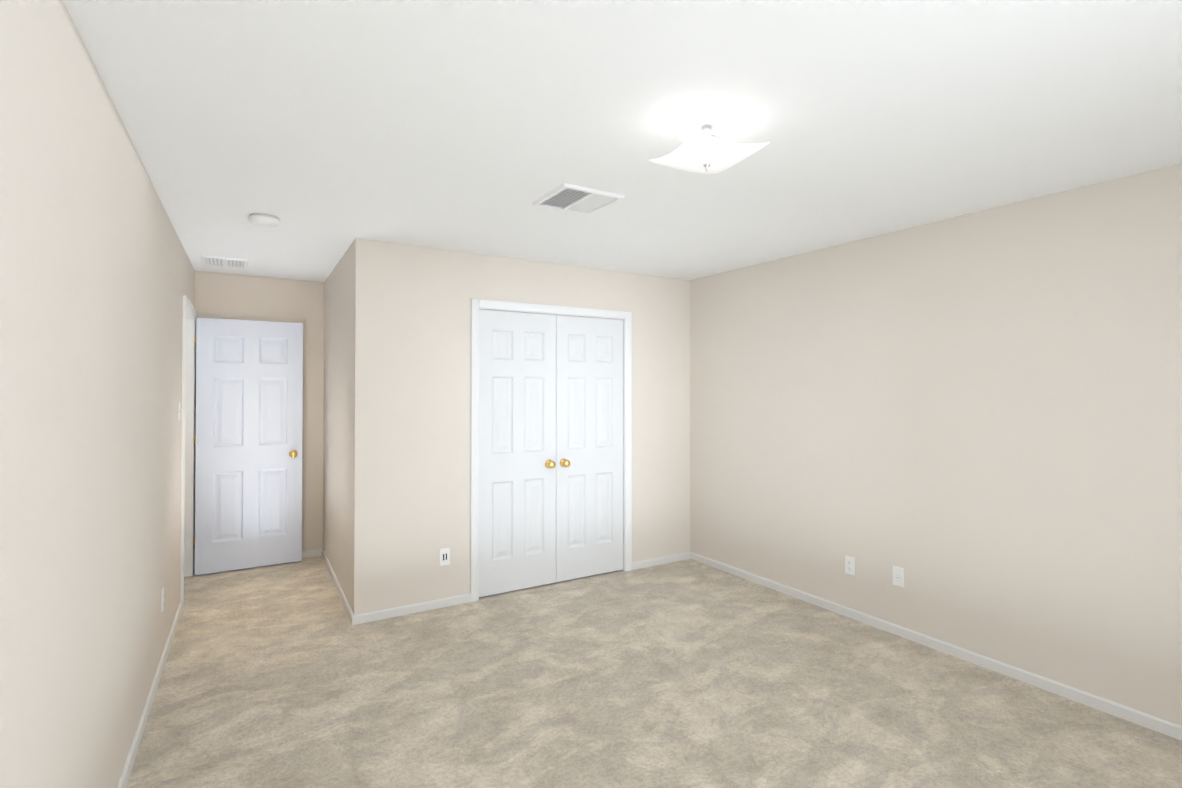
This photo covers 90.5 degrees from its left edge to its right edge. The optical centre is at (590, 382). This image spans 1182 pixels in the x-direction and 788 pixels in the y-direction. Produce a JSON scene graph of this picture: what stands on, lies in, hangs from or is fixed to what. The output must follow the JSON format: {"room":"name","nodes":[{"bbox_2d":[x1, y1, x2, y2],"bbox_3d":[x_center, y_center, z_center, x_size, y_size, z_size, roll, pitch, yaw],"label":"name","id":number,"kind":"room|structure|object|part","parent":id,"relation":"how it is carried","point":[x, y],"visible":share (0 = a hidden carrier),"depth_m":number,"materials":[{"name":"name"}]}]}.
{"room":"empty bedroom","nodes":[
{"label":"empty bedroom","id":0,"kind":"room"},
{"bbox_2d":[0,0,194,787],"bbox_3d":[-1.601,0.280,1.827,0.298,2.440,6.941,0,-1,-31],"label":"wall","id":1,"kind":"structure","parent":0,"point":[97,276],"depth_m":1.60,"materials":[{"name":"paint"}]},
{"bbox_2d":[117,602,181,787],"bbox_3d":[-1.299,1.467,1.423,0.160,0.057,5.761,0,-1,-31],"label":"baseboard","id":2,"kind":"structure","parent":1,"relation":"attached to","point":[125,774],"depth_m":2.63,"materials":[{"name":"white wood"}]},
{"bbox_2d":[161,587,163,612],"bbox_3d":[-2.275,1.155,3.114,0.010,0.114,0.070,0,-1,-31],"label":"electrical outlet","id":3,"kind":"object","parent":1,"relation":"attached to","point":[162,600],"visible":1,"depth_m":3.09,"materials":[{"name":"white plastic"}]},
{"bbox_2d":[178,402,181,419],"bbox_3d":[-2.641,0.182,3.768,0.018,0.114,0.070,0,-1,-31],"label":"light switch","id":4,"kind":"object","parent":1,"relation":"attached to","point":[179,409],"visible":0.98,"depth_m":3.75,"materials":[{"name":"white plastic"}]},
{"bbox_2d":[180,295,196,609],"bbox_3d":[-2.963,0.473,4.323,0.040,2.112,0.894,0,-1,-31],"label":"door frame","id":5,"kind":"structure","parent":1,"relation":"attached to","point":[183,448],"depth_m":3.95,"materials":[{"name":"white wood"}]},
{"bbox_2d":[195,318,302,574],"bbox_3d":[-2.808,0.505,4.842,0.760,2.035,0.177,0,-1,-31],"label":"entry door","id":6,"kind":"structure","parent":5,"relation":"attached to","point":[249,430],"depth_m":4.82,"materials":[{"name":"white wood"}]},
{"bbox_3d":[-2.516,0.606,4.958,0.066,0.066,0.071,0,-1,-31],"label":"knob","id":7,"kind":"part","parent":6,"relation":"part of","materials":[{"name":"gold metal"}]},
{"bbox_2d":[195,271,323,550],"bbox_3d":[-1.872,0.323,5.631,4.173,2.440,0.120,0,-1,-31],"label":"wall","id":8,"kind":"structure","parent":0,"point":[234,296],"depth_m":5.16,"materials":[{"name":"paint"}]},
{"bbox_2d":[302,549,321,557],"bbox_3d":[-2.811,1.508,4.966,0.990,0.057,0.012,0,-1,-31],"label":"baseboard","id":9,"kind":"structure","parent":8,"relation":"attached to","point":[312,553],"depth_m":5.17,"materials":[{"name":"white wood"}]},
{"bbox_2d":[323,242,352,606],"bbox_3d":[-1.890,0.311,4.504,0.155,2.440,1.784,0,-1,-31],"label":"wall","id":10,"kind":"structure","parent":0,"point":[337,458],"depth_m":4.37,"materials":[{"name":"paint"}]},
{"bbox_2d":[322,549,354,624],"bbox_3d":[-1.943,1.502,4.451,0.047,0.057,1.797,0,-1,-31],"label":"baseboard","id":11,"kind":"structure","parent":10,"relation":"attached to","point":[339,590],"depth_m":4.21,"materials":[{"name":"white wood"}]},
{"bbox_2d":[351,238,689,614],"bbox_3d":[-0.342,0.310,4.476,2.768,2.440,0.120,0,-1,-31],"label":"wall","id":12,"kind":"structure","parent":0,"point":[411,419],"depth_m":4.00,"materials":[{"name":"paint"}]},
{"bbox_2d":[352,593,470,624],"bbox_3d":[-1.169,1.495,3.879,0.774,0.057,0.012,0,-1,-31],"label":"baseboard","id":13,"kind":"structure","parent":12,"relation":"attached to","point":[407,609],"depth_m":3.86,"materials":[{"name":"white wood"}]},
{"bbox_2d":[440,548,449,565],"bbox_3d":[-0.996,1.187,3.992,0.070,0.114,0.006,0,-1,-31],"label":"outlet","id":14,"kind":"object","parent":12,"relation":"attached to","point":[444,551],"visible":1,"depth_m":3.99,"materials":[{"name":"white plastic"}]},
{"bbox_2d":[470,299,478,601],"bbox_3d":[-0.813,0.470,4.106,0.057,2.112,0.017,0,-1,-31],"label":"trim","id":15,"kind":"structure","parent":12,"relation":"attached to","point":[474,517],"depth_m":4.10,"materials":[{"name":"white wood"}]},
{"bbox_2d":[479,309,555,596],"bbox_3d":[-0.520,0.499,4.287,0.617,2.035,0.106,0,-1,-31],"label":"closet door","id":16,"kind":"structure","parent":12,"relation":"in","point":[517,450],"depth_m":4.29,"materials":[{"name":"white wood"}]},
{"bbox_3d":[-0.301,0.615,4.400,0.066,0.066,0.071,0,-1,-31],"label":"knob","id":17,"kind":"part","parent":16,"relation":"part of","materials":[{"name":"gold metal"}]},
{"bbox_2d":[478,308,624,599],"bbox_3d":[-0.290,0.496,4.505,1.283,2.070,0.121,0,-1,-31],"label":"trim","id":18,"kind":"structure","parent":12,"relation":"attached to","point":[623,569],"depth_m":4.78,"materials":[{"name":"white wood"}]},
{"bbox_2d":[479,299,625,318],"bbox_3d":[-0.254,-0.553,4.459,1.253,0.057,0.017,0,-1,-31],"label":"trim","id":19,"kind":"structure","parent":12,"relation":"attached to","point":[503,305],"depth_m":4.42,"materials":[{"name":"white wood"}]},
{"bbox_2d":[556,315,622,581],"bbox_3d":[0.009,0.502,4.611,0.617,2.035,0.106,0,-1,-31],"label":"closet door","id":20,"kind":"structure","parent":12,"relation":"in","point":[589,446],"depth_m":4.62,"materials":[{"name":"white wood"}]},
{"bbox_3d":[-0.192,0.615,4.466,0.066,0.066,0.071,0,-1,-31],"label":"knob","id":21,"kind":"part","parent":20,"relation":"part of","materials":[{"name":"gold metal"}]},
{"bbox_2d":[625,312,631,570],"bbox_3d":[0.305,0.478,4.789,0.057,2.112,0.017,0,-1,-31],"label":"trim","id":22,"kind":"structure","parent":12,"relation":"attached to","point":[628,442],"depth_m":4.78,"materials":[{"name":"white wood"}]},
{"bbox_2d":[632,552,689,569],"bbox_3d":[0.601,1.507,4.961,0.640,0.057,0.012,0,-1,-31],"label":"baseboard","id":23,"kind":"structure","parent":12,"relation":"attached to","point":[659,561],"depth_m":4.95,"materials":[{"name":"white wood"}]},
{"bbox_2d":[63,0,1181,281],"bbox_3d":[-0.077,-0.979,2.826,4.293,0.100,6.804,0,-1,-31],"label":"ceiling","id":24,"kind":"structure","parent":0,"point":[325,132],"depth_m":2.06,"materials":[{"name":"paint"}]},
{"bbox_2d":[200,255,248,268],"bbox_3d":[-2.758,-0.904,4.418,0.300,0.013,0.360,0,-1,-31],"label":"ceiling vent","id":25,"kind":"object","parent":24,"relation":"in","point":[216,261],"visible":1,"depth_m":4.40,"materials":[{"name":"white metal"}]},
{"bbox_2d":[249,213,279,226],"bbox_3d":[-1.821,-0.901,3.268,0.152,0.045,0.152,0,-1,-31],"label":"smoke detector","id":26,"kind":"object","parent":24,"relation":"attached to","point":[262,219],"visible":0.98,"depth_m":3.22,"materials":[{"name":"white plastic"}]},
{"bbox_2d":[532,183,624,214],"bbox_3d":[-0.067,-0.921,2.970,0.350,0.012,0.350,0,-1,-31],"label":"ceiling vent","id":27,"kind":"object","parent":24,"relation":"in","point":[574,199],"visible":0.98,"depth_m":2.94,"materials":[{"name":"white metal"}]},
{"bbox_2d":[648,115,769,173],"bbox_3d":[0.415,-0.848,2.103,0.310,0.178,0.310,0,-1,-23],"label":"ceiling light","id":28,"kind":"object","parent":24,"relation":"attached to","point":[700,149],"visible":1,"depth_m":2.05,"materials":[{"name":"white glass"}]},
{"bbox_3d":[0.339,-0.877,2.072,0.069,0.052,0.052,0,-1,-31],"label":"bulb","id":29,"kind":"part","parent":28,"relation":"part of","materials":[{"name":"white glass"}]},
{"bbox_3d":[0.491,-0.876,2.135,0.069,0.052,0.052,0,-1,-31],"label":"bulb","id":30,"kind":"part","parent":28,"relation":"part of","materials":[{"name":"white glass"}]},
{"bbox_2d":[126,556,1181,787],"bbox_3d":[-0.077,1.561,2.797,4.293,0.100,6.804,0,-1,-31],"label":"floor","id":31,"kind":"structure","parent":0,"point":[688,673],"depth_m":2.78,"materials":[{"name":"carpet"}]},
{"bbox_2d":[690,163,1181,725],"bbox_3d":[1.703,0.304,3.900,0.120,2.440,6.804,0,-1,-31],"label":"wall","id":32,"kind":"structure","parent":0,"point":[970,423],"depth_m":3.16,"materials":[{"name":"paint"}]},
{"bbox_2d":[845,555,854,575],"bbox_3d":[1.681,1.188,3.804,0.009,0.114,0.070,0,-1,-31],"label":"electrical outlet","id":33,"kind":"object","parent":32,"relation":"attached to","point":[849,565],"visible":1,"depth_m":3.80,"materials":[{"name":"white plastic"}]},
{"bbox_2d":[893,566,903,587],"bbox_3d":[1.845,1.168,3.526,0.018,0.114,0.070,0,-1,-31],"label":"electrical outlet","id":34,"kind":"object","parent":32,"relation":"attached to","point":[898,576],"visible":1,"depth_m":3.52,"materials":[{"name":"white plastic"}]},
{"bbox_2d":[690,552,1181,740],"bbox_3d":[2.112,1.486,3.091,0.012,0.057,4.780,0,-1,-31],"label":"baseboard","id":35,"kind":"structure","parent":32,"relation":"attached to","point":[1162,726],"depth_m":3.14,"materials":[{"name":"white wood"}]}
]}

